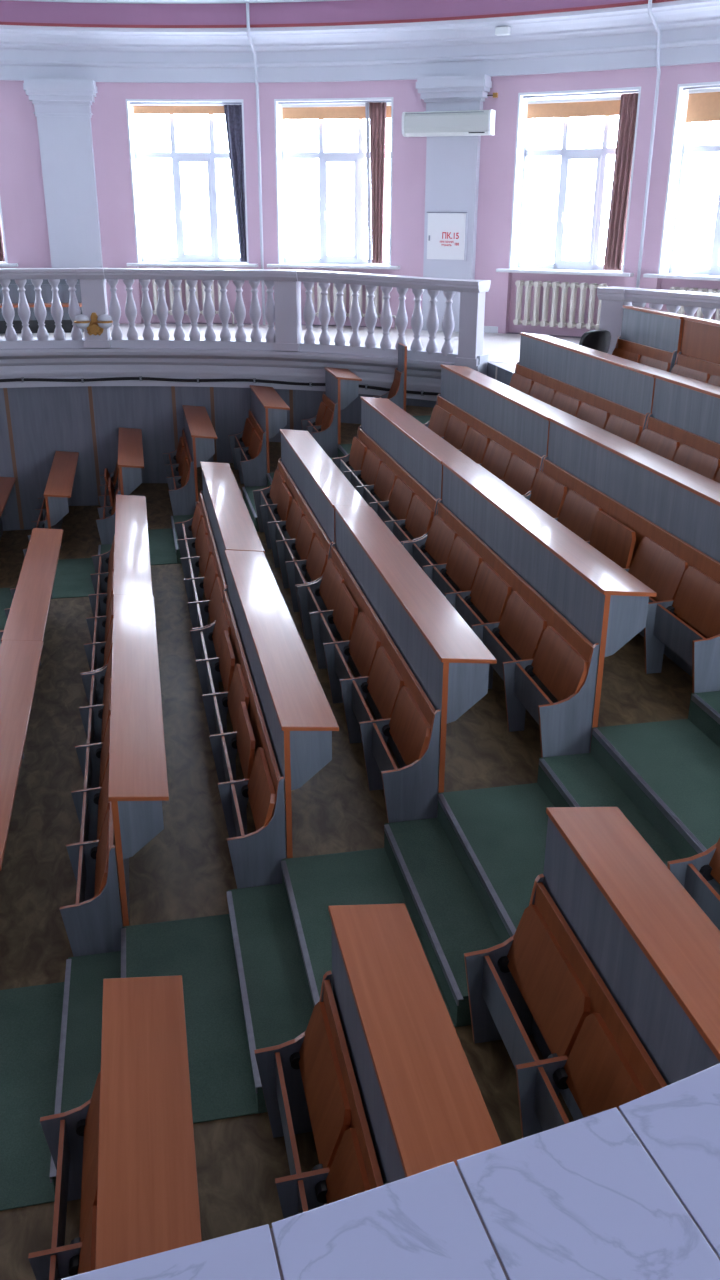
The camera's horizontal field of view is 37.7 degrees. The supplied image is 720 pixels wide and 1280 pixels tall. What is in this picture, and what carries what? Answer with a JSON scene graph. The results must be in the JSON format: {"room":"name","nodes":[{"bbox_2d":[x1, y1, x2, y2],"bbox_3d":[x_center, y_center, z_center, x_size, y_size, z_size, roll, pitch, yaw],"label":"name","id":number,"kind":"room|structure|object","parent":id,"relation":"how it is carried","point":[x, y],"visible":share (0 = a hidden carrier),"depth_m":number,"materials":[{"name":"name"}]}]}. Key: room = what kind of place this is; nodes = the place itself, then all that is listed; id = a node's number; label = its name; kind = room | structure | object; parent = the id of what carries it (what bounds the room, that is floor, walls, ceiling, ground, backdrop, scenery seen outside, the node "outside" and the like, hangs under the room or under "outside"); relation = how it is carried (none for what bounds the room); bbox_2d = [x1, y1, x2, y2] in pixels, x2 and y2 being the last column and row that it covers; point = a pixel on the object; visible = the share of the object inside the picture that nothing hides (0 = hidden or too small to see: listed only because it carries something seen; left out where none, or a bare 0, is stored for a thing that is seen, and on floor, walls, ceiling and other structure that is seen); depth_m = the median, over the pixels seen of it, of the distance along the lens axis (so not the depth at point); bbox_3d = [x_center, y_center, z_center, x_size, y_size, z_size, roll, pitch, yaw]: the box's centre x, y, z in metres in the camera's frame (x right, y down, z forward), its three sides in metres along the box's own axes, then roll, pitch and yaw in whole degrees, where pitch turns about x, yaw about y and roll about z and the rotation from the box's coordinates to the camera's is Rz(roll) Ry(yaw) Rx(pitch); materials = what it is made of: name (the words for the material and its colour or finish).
{"room":"lecture hall","nodes":[
{"label":"lecture hall","id":0,"kind":"room"},
{"bbox_2d":[0,529,32,645],"bbox_3d":[-6.054,2.436,5.526,7.876,0.561,18.649,-4,23,-11],"label":"floor","id":1,"kind":"structure","parent":0,"point":[12,543],"depth_m":13.13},
{"bbox_2d":[0,477,15,539],"bbox_3d":[-4.511,-1.251,13.192,0.294,1.085,2.354,-4,23,-11],"label":"desk","id":2,"kind":"object","parent":1,"relation":"on","point":[6,483],"visible":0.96,"depth_m":13.55,"materials":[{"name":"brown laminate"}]},
{"bbox_2d":[0,640,42,870],"bbox_3d":[-2.243,1.052,6.787,0.294,1.085,3.026,-4,23,-11],"label":"desk","id":3,"kind":"object","parent":1,"relation":"on","point":[20,662],"visible":0.98,"depth_m":6.87,"materials":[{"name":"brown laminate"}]},
{"bbox_2d":[1,528,63,641],"bbox_3d":[-2.866,-0.079,9.542,0.294,1.085,3.060,-4,23,-11],"label":"desk","id":4,"kind":"object","parent":1,"relation":"on","point":[28,613],"visible":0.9,"depth_m":9.04,"materials":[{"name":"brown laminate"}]},
{"bbox_2d":[44,451,78,528],"bbox_3d":[-3.683,-1.597,13.241,0.294,1.085,2.365,-4,23,-11],"label":"desk","id":5,"kind":"object","parent":1,"relation":"on","point":[59,486],"visible":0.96,"depth_m":12.43,"materials":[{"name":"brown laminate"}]},
{"bbox_2d":[0,505,122,1279],"bbox_3d":[-1.788,1.837,6.228,0.860,0.568,18.641,-4,23,-11],"label":"floor","id":6,"kind":"structure","parent":0,"point":[37,877],"depth_m":6.18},
{"bbox_2d":[28,1071,100,1279],"bbox_3d":[-0.934,2.276,3.402,0.306,0.786,1.830,-4,23,-11],"label":"bench","id":7,"kind":"object","parent":6,"relation":"on","point":[72,1136],"visible":0.49,"depth_m":3.89,"materials":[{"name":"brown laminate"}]},
{"bbox_2d":[60,647,122,956],"bbox_3d":[-1.700,0.867,6.835,0.306,0.786,3.016,-4,23,-11],"label":"bench","id":8,"kind":"object","parent":6,"relation":"on","point":[93,925],"visible":0.77,"depth_m":5.99,"materials":[{"name":"grey laminate"}]},
{"bbox_2d":[81,534,114,704],"bbox_3d":[-2.323,-0.264,9.591,0.306,0.786,3.050,-4,23,-11],"label":"bench","id":9,"kind":"object","parent":6,"relation":"on","point":[100,626],"visible":0.58,"depth_m":9.33,"materials":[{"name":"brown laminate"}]},
{"bbox_2d":[96,460,120,544],"bbox_3d":[-3.128,-1.760,13.237,0.306,0.786,2.240,-4,23,-11],"label":"bench","id":10,"kind":"object","parent":6,"relation":"on","point":[110,487],"visible":0.69,"depth_m":12.70,"materials":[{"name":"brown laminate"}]},
{"bbox_2d":[118,427,143,494],"bbox_3d":[-2.841,-1.919,13.233,0.294,1.085,2.250,-4,23,-11],"label":"desk","id":11,"kind":"object","parent":6,"relation":"on","point":[130,446],"visible":0.94,"depth_m":12.34,"materials":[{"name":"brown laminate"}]},
{"bbox_2d":[113,495,152,596],"bbox_3d":[-2.036,-0.422,9.586,0.294,1.085,3.060,-4,23,-11],"label":"desk","id":12,"kind":"object","parent":6,"relation":"on","point":[132,567],"visible":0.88,"depth_m":9.08,"materials":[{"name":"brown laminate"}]},
{"bbox_2d":[108,594,168,926],"bbox_3d":[-1.413,0.708,6.831,0.294,1.085,3.026,-4,23,-11],"label":"desk","id":13,"kind":"object","parent":6,"relation":"on","point":[138,782],"visible":0.98,"depth_m":5.86,"materials":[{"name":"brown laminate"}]},
{"bbox_2d":[95,975,201,1269],"bbox_3d":[-0.647,2.117,3.398,0.294,1.085,1.840,-4,23,-11],"label":"desk","id":14,"kind":"object","parent":6,"relation":"on","point":[148,1198],"visible":0.96,"depth_m":3.37,"materials":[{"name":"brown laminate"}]},
{"bbox_2d":[23,79,102,267],"bbox_3d":[-4.255,-6.374,15.535,1.002,3.330,0.321,-3,22,-7],"label":"pilaster","id":15,"kind":"structure","parent":0,"point":[62,107],"depth_m":15.35,"materials":[{"name":"white paint"}]},
{"bbox_2d":[50,951,120,1191],"bbox_3d":[-1.251,1.990,4.954,0.298,0.185,1.382,-4,23,-11],"label":"floor","id":16,"kind":"structure","parent":0,"point":[79,1063],"depth_m":5.04,"materials":[{"name":"green carpet"}]},
{"bbox_2d":[9,0,342,3],"bbox_3d":[-2.771,-4.771,4.598,23.000,0.179,23.000,-4,23,-11],"label":"ceiling","id":17,"kind":"structure","parent":0,"point":[74,1],"depth_m":14.19,"materials":[{"name":"white paint"}]},
{"bbox_2d":[0,386,435,530],"bbox_3d":[-5.227,-1.099,10.806,16.050,2.000,6.467,-12,25,-27],"label":"wall","id":18,"kind":"structure","parent":0,"point":[45,421],"depth_m":14.05,"materials":[{"name":"grey laminate"}]},
{"bbox_2d":[3,388,23,528],"bbox_3d":[-4.628,-2.408,14.090,0.048,1.920,0.011,-4,23,-11],"label":"trim","id":19,"kind":"structure","parent":18,"relation":"attached to","point":[4,389],"depth_m":14.07,"materials":[{"name":"brown wood"}]},
{"bbox_2d":[88,386,100,504],"bbox_3d":[-3.567,-2.610,14.194,0.048,1.616,0.010,-2,22,-5],"label":"trim","id":20,"kind":"structure","parent":18,"relation":"attached to","point":[89,387],"depth_m":14.16,"materials":[{"name":"brown wood"}]},
{"bbox_2d":[121,483,326,1241],"bbox_3d":[-0.949,1.509,6.234,0.860,0.568,18.558,-4,23,-11],"label":"floor","id":21,"kind":"structure","parent":0,"point":[185,871],"depth_m":5.48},
{"bbox_2d":[163,428,195,515],"bbox_3d":[-2.277,-2.065,13.187,0.306,0.786,2.032,-4,23,-11],"label":"bench","id":22,"kind":"object","parent":21,"relation":"on","point":[179,465],"visible":0.95,"depth_m":12.49,"materials":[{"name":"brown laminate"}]},
{"bbox_2d":[182,405,216,501],"bbox_3d":[-1.990,-2.224,13.183,0.294,1.085,2.042,-4,23,-11],"label":"desk","id":23,"kind":"object","parent":21,"relation":"on","point":[200,434],"visible":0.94,"depth_m":12.31,"materials":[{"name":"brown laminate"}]},
{"bbox_2d":[175,490,227,629],"bbox_3d":[-1.473,-0.609,9.639,0.306,0.786,3.050,-4,23,-11],"label":"bench","id":24,"kind":"object","parent":21,"relation":"on","point":[197,546],"visible":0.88,"depth_m":9.38,"materials":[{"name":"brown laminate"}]},
{"bbox_2d":[190,587,285,888],"bbox_3d":[-0.856,0.525,6.876,0.306,0.786,3.006,-4,23,-11],"label":"bench","id":25,"kind":"object","parent":21,"relation":"on","point":[257,856],"visible":0.95,"depth_m":6.14,"materials":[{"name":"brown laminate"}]},
{"bbox_2d":[254,970,383,1218],"bbox_3d":[-0.078,1.980,3.329,0.306,0.786,1.830,-4,23,-11],"label":"bench","id":26,"kind":"object","parent":21,"relation":"on","point":[309,1084],"visible":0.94,"depth_m":3.73,"materials":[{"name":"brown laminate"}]},
{"bbox_2d":[61,1063,719,1279],"bbox_3d":[0.224,1.802,1.393,1.603,2.588,0.895,-4,23,-11],"label":"parapet","id":27,"kind":"object","parent":21,"relation":"on","point":[632,1192],"visible":1,"depth_m":1.01,"materials":[{"name":"white stone"}]},
{"bbox_2d":[328,903,501,1184],"bbox_3d":[0.209,1.822,3.325,0.294,1.085,1.840,-4,23,-11],"label":"desk","id":28,"kind":"object","parent":21,"relation":"on","point":[424,1106],"visible":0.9,"depth_m":3.33,"materials":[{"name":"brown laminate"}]},
{"bbox_2d":[227,884,311,1113],"bbox_3d":[-0.421,1.646,4.998,0.298,0.185,1.382,-4,23,-11],"label":"floor","id":29,"kind":"structure","parent":0,"point":[277,1009],"depth_m":4.98,"materials":[{"name":"green carpet"}]},
{"bbox_2d":[0,324,580,385],"bbox_3d":[-0.698,-0.444,6.537,24.304,0.805,24.221,-15,27,-33],"label":"floor","id":30,"kind":"structure","parent":0,"point":[500,347],"depth_m":14.75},
{"bbox_2d":[0,284,82,337],"bbox_3d":[-5.205,-4.310,13.944,3.058,0.705,0.435,-6,23,-15],"label":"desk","id":31,"kind":"object","parent":30,"relation":"on","point":[63,292],"visible":0.37,"depth_m":14.23,"materials":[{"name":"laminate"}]},
{"bbox_2d":[0,279,83,333],"bbox_3d":[-5.581,-4.710,14.898,3.297,0.720,0.578,-6,23,-15],"label":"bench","id":32,"kind":"object","parent":30,"relation":"on","point":[67,326],"visible":0.06,"depth_m":15.09,"materials":[{"name":"black wood"}]},
{"bbox_2d":[152,279,233,324],"bbox_3d":[-2.572,-5.229,16.175,1.254,0.740,0.150,1,22,1],"label":"radiator","id":33,"kind":"object","parent":30,"relation":"on","point":[171,292],"visible":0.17,"depth_m":16.11,"materials":[{"name":"white metal"}]},
{"bbox_2d":[311,282,396,328],"bbox_3d":[-0.119,-5.093,15.874,1.387,0.740,0.150,6,23,13],"label":"radiator","id":34,"kind":"object","parent":30,"relation":"on","point":[319,295],"visible":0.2,"depth_m":15.84,"materials":[{"name":"white metal"}]},
{"bbox_2d":[513,280,607,329],"bbox_3d":[2.843,-4.612,14.735,1.482,0.740,0.150,13,25,28],"label":"radiator","id":35,"kind":"object","parent":30,"relation":"on","point":[520,283],"visible":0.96,"depth_m":14.73,"materials":[{"name":"white metal"}]},
{"bbox_2d":[597,286,719,354],"bbox_3d":[3.750,-2.700,9.891,0.539,0.948,4.005,-13,26,-30],"label":"balustrade","id":36,"kind":"object","parent":30,"relation":"on","point":[613,298],"visible":0.27,"depth_m":10.80,"materials":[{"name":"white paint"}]},
{"bbox_2d":[0,0,644,24],"bbox_3d":[-2.772,-4.569,4.681,22.560,0.254,22.560,-4,23,-11],"label":"wall","id":37,"kind":"structure","parent":0,"point":[345,10],"depth_m":14.25,"materials":[{"name":"paint"}]},
{"bbox_2d":[0,0,677,27],"bbox_3d":[-2.772,-4.435,4.736,21.360,0.034,21.360,-4,23,-11],"label":"trim line","id":38,"kind":"structure","parent":37,"relation":"attached to","point":[645,1],"depth_m":14.13,"materials":[{"name":"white paint"}]},
{"bbox_2d":[0,62,719,336],"bbox_3d":[-2.781,-2.748,5.426,22.999,4.290,22.999,14,26,31],"label":"wall","id":39,"kind":"structure","parent":0,"point":[22,197],"depth_m":15.16,"materials":[{"name":"pink paint"}]},
{"bbox_2d":[126,99,257,266],"bbox_3d":[-2.531,-6.814,15.793,2.081,2.275,0.684,1,22,1],"label":"window","id":40,"kind":"structure","parent":39,"relation":"in","point":[182,259],"depth_m":15.86,"materials":[{"name":"white plastic"}]},
{"bbox_2d":[132,104,241,113],"bbox_3d":[-2.526,-7.790,15.433,1.621,0.154,0.054,1,22,1],"label":"roller blind","id":41,"kind":"object","parent":40,"relation":"attached to","point":[137,108],"visible":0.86,"depth_m":15.45,"materials":[{"name":"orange fabric"}]},
{"bbox_2d":[224,105,246,261],"bbox_3d":[-1.849,-6.791,15.737,0.281,2.150,0.066,2,22,5],"label":"curtain","id":42,"kind":"object","parent":40,"relation":"hanging from","point":[233,113],"visible":1,"depth_m":15.63,"materials":[{"name":"fabric"}]},
{"bbox_2d":[246,2,265,324],"bbox_3d":[-1.500,-6.736,15.251,0.044,4.240,0.524,3,22,6],"label":"pipe","id":43,"kind":"object","parent":39,"relation":"attached to","point":[247,3],"visible":1,"depth_m":15.34,"materials":[{"name":"white paint"}]},
{"bbox_2d":[267,97,399,269],"bbox_3d":[-0.345,-6.704,15.549,2.121,2.275,0.686,5,23,12],"label":"window","id":44,"kind":"structure","parent":39,"relation":"in","point":[356,261],"depth_m":15.64,"materials":[{"name":"white plastic"}]},
{"bbox_2d":[281,102,390,119],"bbox_3d":[-0.332,-7.633,15.207,1.660,0.204,0.055,5,23,12],"label":"roller blind","id":45,"kind":"object","parent":44,"relation":"attached to","point":[315,110],"visible":0.86,"depth_m":15.25,"materials":[{"name":"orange fabric"}]},
{"bbox_2d":[365,103,371,262],"bbox_3d":[0.126,-6.654,15.408,0.112,2.155,0.029,8,23,17],"label":"curtain","id":46,"kind":"object","parent":44,"relation":"hanging from","point":[366,104],"visible":1,"depth_m":15.40,"materials":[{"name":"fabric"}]},
{"bbox_2d":[369,102,385,262],"bbox_3d":[0.249,-6.640,15.374,0.252,2.155,0.050,6,23,15],"label":"curtain","id":47,"kind":"object","parent":44,"relation":"hanging from","point":[377,111],"visible":1,"depth_m":15.31,"materials":[{"name":"brown fabric"}]},
{"bbox_2d":[0,0,719,82],"bbox_3d":[-2.774,-4.131,4.860,22.159,0.620,22.159,-1,22,-3],"label":"crown molding","id":48,"kind":"structure","parent":39,"relation":"attached to","point":[624,37],"depth_m":14.41,"materials":[{"name":"white paint"}]},
{"bbox_2d":[496,87,640,276],"bbox_3d":[2.940,-6.193,14.341,2.051,2.275,0.683,13,25,28],"label":"window","id":49,"kind":"structure","parent":39,"relation":"in","point":[560,266],"depth_m":14.49,"materials":[{"name":"white plastic"}]},
{"bbox_2d":[527,96,620,118],"bbox_3d":[2.964,-7.084,14.011,1.592,0.224,0.052,13,25,28],"label":"roller blind","id":50,"kind":"object","parent":49,"relation":"attached to","point":[591,106],"visible":0.86,"depth_m":14.08,"materials":[{"name":"orange fabric"}]},
{"bbox_2d":[603,93,637,269],"bbox_3d":[3.471,-6.049,13.989,0.304,2.150,0.066,15,26,31],"label":"curtain","id":51,"kind":"object","parent":49,"relation":"hanging from","point":[614,250],"visible":1,"depth_m":13.98,"materials":[{"name":"brown fabric"}]},
{"bbox_2d":[636,0,660,287],"bbox_3d":[3.578,-5.948,13.388,0.043,4.240,0.524,16,27,33],"label":"pipe","id":52,"kind":"object","parent":39,"relation":"attached to","point":[650,14],"visible":0.9,"depth_m":13.40,"materials":[{"name":"white paint"}]},
{"bbox_2d":[643,81,719,280],"bbox_3d":[4.715,-5.685,13.122,2.111,2.275,0.686,19,29,38],"label":"window","id":53,"kind":"structure","parent":39,"relation":"in","point":[680,148],"depth_m":13.63,"materials":[{"name":"white plastic"}]},
{"bbox_2d":[686,87,719,122],"bbox_3d":[4.744,-6.533,12.805,1.650,0.374,0.054,19,29,38],"label":"roller blind","id":54,"kind":"object","parent":53,"relation":"attached to","point":[703,104],"visible":1,"depth_m":13.18,"materials":[{"name":"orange fabric"}]},
{"bbox_2d":[142,323,580,337],"bbox_3d":[-2.798,0.778,6.869,23.000,3.330,23.000,-4,23,-11],"label":"baseboard","id":55,"kind":"structure","parent":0,"point":[142,323],"depth_m":16.25,"materials":[{"name":"pink paint"}]},
{"bbox_2d":[0,338,488,400],"bbox_3d":[-6.046,-2.213,10.301,15.184,0.642,5.400,-16,27,-34],"label":"trim","id":56,"kind":"structure","parent":55,"relation":"attached to","point":[51,358],"depth_m":13.43,"materials":[{"name":"white paint"}]},
{"bbox_2d":[0,376,440,395],"bbox_3d":[-4.026,-2.961,12.707,10.664,0.099,2.210,-4,23,-11],"label":"cable","id":57,"kind":"object","parent":56,"relation":"attached to","point":[140,378],"visible":0.84,"depth_m":13.70,"materials":[{"name":"black rubber"}]},
{"bbox_2d":[0,268,490,366],"bbox_3d":[-3.109,-3.904,12.678,9.187,1.003,1.706,-1,22,-2],"label":"balustrade","id":58,"kind":"object","parent":56,"relation":"on","point":[284,309],"visible":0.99,"depth_m":13.03,"materials":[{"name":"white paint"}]},
{"bbox_2d":[74,312,112,335],"bbox_3d":[-3.331,-3.945,13.186,0.478,0.278,0.207,-1,22,-4],"label":"wall sconce","id":59,"kind":"object","parent":58,"relation":"attached to","point":[97,324],"visible":1,"depth_m":13.13,"materials":[{"name":"metal"}]},
{"bbox_2d":[197,462,573,1144],"bbox_3d":[-0.102,1.198,6.199,0.860,0.568,18.383,-4,23,-11],"label":"floor","id":60,"kind":"structure","parent":0,"point":[335,810],"depth_m":5.50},
{"bbox_2d":[200,462,264,584],"bbox_3d":[-1.186,-0.768,9.634,0.294,1.085,3.060,-4,23,-11],"label":"desk","id":61,"kind":"object","parent":60,"relation":"on","point":[231,523],"visible":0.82,"depth_m":9.16,"materials":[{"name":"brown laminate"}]},
{"bbox_2d":[229,409,266,486],"bbox_3d":[-1.400,-2.321,13.017,0.306,0.786,1.559,-4,23,-11],"label":"bench","id":62,"kind":"object","parent":60,"relation":"on","point":[248,447],"visible":0.93,"depth_m":12.58,"materials":[{"name":"grey laminate"}]},
{"bbox_2d":[250,385,289,472],"bbox_3d":[-1.113,-2.479,13.012,0.294,1.085,1.569,-4,23,-11],"label":"desk","id":63,"kind":"object","parent":60,"relation":"on","point":[268,408],"visible":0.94,"depth_m":12.32,"materials":[{"name":"grey laminate"}]},
{"bbox_2d":[225,550,338,857],"bbox_3d":[-0.570,0.365,6.874,0.294,1.085,3.016,-4,23,-11],"label":"desk","id":64,"kind":"object","parent":60,"relation":"on","point":[300,721],"visible":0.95,"depth_m":5.97,"materials":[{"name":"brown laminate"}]},
{"bbox_2d":[253,458,333,637],"bbox_3d":[-0.663,-0.951,9.679,0.306,0.786,3.050,-4,23,-11],"label":"bench","id":65,"kind":"object","parent":60,"relation":"on","point":[281,507],"visible":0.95,"depth_m":9.44,"materials":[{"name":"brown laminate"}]},
{"bbox_2d":[280,429,369,581],"bbox_3d":[-0.376,-1.110,9.675,0.294,1.085,3.060,-4,23,-11],"label":"desk","id":66,"kind":"object","parent":60,"relation":"on","point":[320,482],"visible":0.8,"depth_m":9.21,"materials":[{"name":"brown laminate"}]},
{"bbox_2d":[297,543,440,822],"bbox_3d":[-0.040,0.180,6.923,0.306,0.786,3.016,-4,23,-11],"label":"bench","id":67,"kind":"object","parent":60,"relation":"on","point":[336,599],"visible":0.97,"depth_m":6.32,"materials":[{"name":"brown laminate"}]},
{"bbox_2d":[334,505,496,815],"bbox_3d":[0.247,0.021,6.919,0.294,1.085,3.026,-4,23,-11],"label":"desk","id":68,"kind":"object","parent":60,"relation":"on","point":[448,660],"visible":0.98,"depth_m":6.10,"materials":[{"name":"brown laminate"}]},
{"bbox_2d":[464,874,667,1137],"bbox_3d":[0.746,1.625,3.401,0.306,0.786,1.830,-4,23,-11],"label":"bench","id":69,"kind":"object","parent":60,"relation":"on","point":[542,972],"visible":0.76,"depth_m":3.72,"materials":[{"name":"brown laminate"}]},
{"bbox_2d":[531,807,719,1120],"bbox_3d":[1.033,1.467,3.396,0.294,1.085,1.840,-4,23,-11],"label":"desk","id":70,"kind":"object","parent":60,"relation":"on","point":[653,947],"visible":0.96,"depth_m":3.45,"materials":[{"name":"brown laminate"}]},
{"bbox_2d":[267,442,553,942],"bbox_3d":[0.756,0.905,6.120,0.860,0.568,18.111,-4,23,-11],"label":"floor","id":71,"kind":"structure","parent":0,"point":[497,835],"depth_m":5.51,"materials":[{"name":"green carpet"}]},
{"bbox_2d":[301,392,337,457],"bbox_3d":[-0.496,-2.530,12.732,0.306,0.786,0.832,-4,23,-11],"label":"bench","id":72,"kind":"object","parent":71,"relation":"on","point":[323,427],"visible":0.79,"depth_m":12.43,"materials":[{"name":"grey laminate"}]},
{"bbox_2d":[324,367,361,443],"bbox_3d":[-0.209,-2.688,12.727,0.294,1.085,0.842,-4,23,-11],"label":"desk","id":73,"kind":"object","parent":71,"relation":"on","point":[341,385],"visible":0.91,"depth_m":12.26,"materials":[{"name":"grey laminate"}]},
{"bbox_2d":[332,426,439,544],"bbox_3d":[0.167,-1.295,9.723,0.306,0.786,3.050,-4,23,-11],"label":"bench","id":74,"kind":"object","parent":71,"relation":"on","point":[414,507],"visible":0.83,"depth_m":9.41,"materials":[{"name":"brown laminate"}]},
{"bbox_2d":[360,396,475,539],"bbox_3d":[0.454,-1.453,9.719,0.294,1.085,3.060,-4,23,-11],"label":"desk","id":75,"kind":"object","parent":71,"relation":"on","point":[416,448],"visible":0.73,"depth_m":9.25,"materials":[{"name":"grey laminate"}]},
{"bbox_2d":[403,499,598,757],"bbox_3d":[0.790,-0.164,6.968,0.306,0.786,3.016,-4,23,-11],"label":"bench","id":76,"kind":"object","parent":71,"relation":"on","point":[550,648],"visible":0.85,"depth_m":6.25,"materials":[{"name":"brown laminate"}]},
{"bbox_2d":[442,461,656,752],"bbox_3d":[1.077,-0.322,6.963,0.294,1.085,3.026,-4,23,-11],"label":"desk","id":77,"kind":"object","parent":71,"relation":"on","point":[602,600],"visible":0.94,"depth_m":6.18,"materials":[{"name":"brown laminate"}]},
{"bbox_2d":[667,838,719,930],"bbox_3d":[1.571,1.274,3.464,0.306,0.786,1.830,-4,23,-11],"label":"bench","id":78,"kind":"object","parent":71,"relation":"on","point":[699,874],"visible":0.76,"depth_m":4.23,"materials":[{"name":"grey laminate"}]},
{"bbox_2d":[384,818,500,1026],"bbox_3d":[0.409,1.302,5.042,0.298,0.185,1.382,-4,23,-11],"label":"floor","id":79,"kind":"structure","parent":0,"point":[451,921],"depth_m":4.99,"materials":[{"name":"green carpet"}]},
{"bbox_2d":[416,74,491,331],"bbox_3d":[1.263,-6.092,14.912,1.002,3.330,0.321,9,24,20],"label":"column","id":80,"kind":"structure","parent":0,"point":[452,162],"depth_m":14.74,"materials":[{"name":"white paint"}]},
{"bbox_2d":[426,212,467,260],"bbox_3d":[1.230,-5.761,15.046,0.600,0.655,0.056,9,24,20],"label":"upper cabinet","id":81,"kind":"object","parent":80,"relation":"attached to","point":[446,232],"visible":1,"depth_m":15.03,"materials":[{"name":"white metal"}]},
{"bbox_2d":[402,109,495,136],"bbox_3d":[1.210,-7.052,14.391,1.260,0.306,0.302,9,24,20],"label":"air conditioner","id":82,"kind":"object","parent":80,"relation":"attached to","point":[468,122],"visible":1,"depth_m":14.27,"materials":[{"name":"grey plastic"}]},
{"bbox_2d":[338,423,719,858],"bbox_3d":[1.624,0.632,5.992,0.860,0.568,17.731,-4,23,-11],"label":"floor","id":83,"kind":"structure","parent":0,"point":[669,770],"depth_m":5.46,"materials":[{"name":"green carpet"}]},
{"bbox_2d":[373,368,403,408],"bbox_3d":[0.336,-2.869,12.766,0.306,0.786,0.326,-4,23,-11],"label":"bench","id":84,"kind":"object","parent":83,"relation":"on","point":[395,394],"visible":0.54,"depth_m":12.63,"materials":[{"name":"grey laminate"}]},
{"bbox_2d":[423,394,544,495],"bbox_3d":[0.997,-1.638,9.767,0.306,0.786,3.050,-4,23,-11],"label":"bench","id":85,"kind":"object","parent":83,"relation":"on","point":[517,466],"visible":0.29,"depth_m":9.43,"materials":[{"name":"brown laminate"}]},
{"bbox_2d":[440,364,580,456],"bbox_3d":[1.284,-1.797,9.763,0.294,1.085,3.060,-4,23,-11],"label":"desk","id":86,"kind":"object","parent":83,"relation":"on","point":[523,418],"visible":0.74,"depth_m":9.28,"materials":[{"name":"grey laminate"}]},
{"bbox_2d":[524,456,719,692],"bbox_3d":[1.620,-0.507,7.012,0.306,0.786,3.016,-4,23,-11],"label":"bench","id":87,"kind":"object","parent":83,"relation":"on","point":[683,616],"visible":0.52,"depth_m":6.30,"materials":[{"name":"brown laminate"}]},
{"bbox_2d":[548,418,719,676],"bbox_3d":[1.907,-0.666,7.007,0.294,1.085,3.026,-4,23,-11],"label":"desk","id":88,"kind":"object","parent":83,"relation":"on","point":[685,503],"visible":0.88,"depth_m":6.75,"materials":[{"name":"grey laminate"}]},
{"bbox_2d":[406,405,688,674],"bbox_3d":[2.324,0.049,6.618,0.860,0.568,15.017,-4,23,-11],"label":"floor","id":89,"kind":"structure","parent":0,"point":[412,410],"depth_m":12.65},
{"bbox_2d":[509,362,649,444],"bbox_3d":[1.827,-1.982,9.811,0.306,0.786,3.050,-4,23,-11],"label":"bench","id":90,"kind":"object","parent":89,"relation":"on","point":[626,423],"visible":0.28,"depth_m":9.42,"materials":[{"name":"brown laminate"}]},
{"bbox_2d":[519,332,683,414],"bbox_3d":[2.114,-2.140,9.807,0.294,1.085,3.060,-4,23,-11],"label":"desk","id":91,"kind":"object","parent":89,"relation":"on","point":[630,384],"visible":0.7,"depth_m":9.33,"materials":[{"name":"grey laminate"}]},
{"bbox_2d":[637,413,719,482],"bbox_3d":[2.450,-0.851,7.056,0.306,0.786,3.016,-4,23,-11],"label":"bench","id":92,"kind":"object","parent":89,"relation":"on","point":[701,455],"visible":0.23,"depth_m":7.74,"materials":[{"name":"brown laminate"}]},
{"bbox_2d":[652,375,719,443],"bbox_3d":[2.737,-1.010,7.051,0.294,1.085,3.026,-4,23,-11],"label":"desk","id":93,"kind":"object","parent":89,"relation":"on","point":[688,404],"visible":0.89,"depth_m":7.77,"materials":[{"name":"grey laminate"}]},
{"bbox_2d":[537,753,679,867],"bbox_3d":[1.239,0.959,5.086,0.298,0.185,1.382,-4,23,-11],"label":"floor","id":94,"kind":"structure","parent":0,"point":[576,780],"depth_m":5.37,"materials":[{"name":"green carpet"}]},
{"bbox_2d":[688,691,719,747],"bbox_3d":[2.069,0.615,5.130,0.298,0.185,1.382,-4,23,-11],"label":"floor","id":95,"kind":"structure","parent":0,"point":[704,709],"depth_m":5.59,"materials":[{"name":"green carpet"}]},
{"bbox_3d":[4.526,-0.263,5.813,1.502,0.555,12.900,-4,23,-11],"label":"floor","id":96,"kind":"structure","parent":0,"visible":0},
{"bbox_2d":[681,317,719,363],"bbox_3d":[3.357,-1.777,8.127,0.294,1.084,3.306,-4,23,-11],"label":"desk","id":97,"kind":"object","parent":96,"relation":"on","point":[701,337],"visible":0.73,"depth_m":9.14,"materials":[{"name":"brown wood"}]},
{"bbox_3d":[3.382,0.119,5.671,0.846,0.555,12.820,-4,23,-11],"label":"floor","id":98,"kind":"structure","parent":0,"visible":0},
{"bbox_2d":[579,330,610,352],"bbox_3d":[2.274,-2.787,10.903,0.445,0.850,0.500,-13,26,-29],"label":"office chair","id":99,"kind":"object","parent":98,"relation":"on","point":[600,340],"visible":0.28,"depth_m":10.60,"materials":[{"name":"black leather"}]},
{"bbox_2d":[612,336,676,371],"bbox_3d":[2.591,-2.461,10.186,0.306,0.786,1.196,-4,23,-11],"label":"bench","id":100,"kind":"object","parent":98,"relation":"on","point":[664,360],"visible":0.3,"depth_m":10.02,"materials":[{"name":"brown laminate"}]},
{"bbox_2d":[621,305,703,356],"bbox_3d":[2.878,-2.620,10.182,0.294,1.085,1.206,-4,23,-11],"label":"desk","id":101,"kind":"object","parent":98,"relation":"on","point":[659,329],"visible":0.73,"depth_m":9.94,"materials":[{"name":"grey laminate"}]},
{"bbox_2d":[671,351,719,386],"bbox_3d":[3.070,-1.618,8.132,0.306,0.786,3.286,-4,23,-11],"label":"bench","id":102,"kind":"object","parent":98,"relation":"on","point":[708,372],"visible":0.2,"depth_m":9.15,"materials":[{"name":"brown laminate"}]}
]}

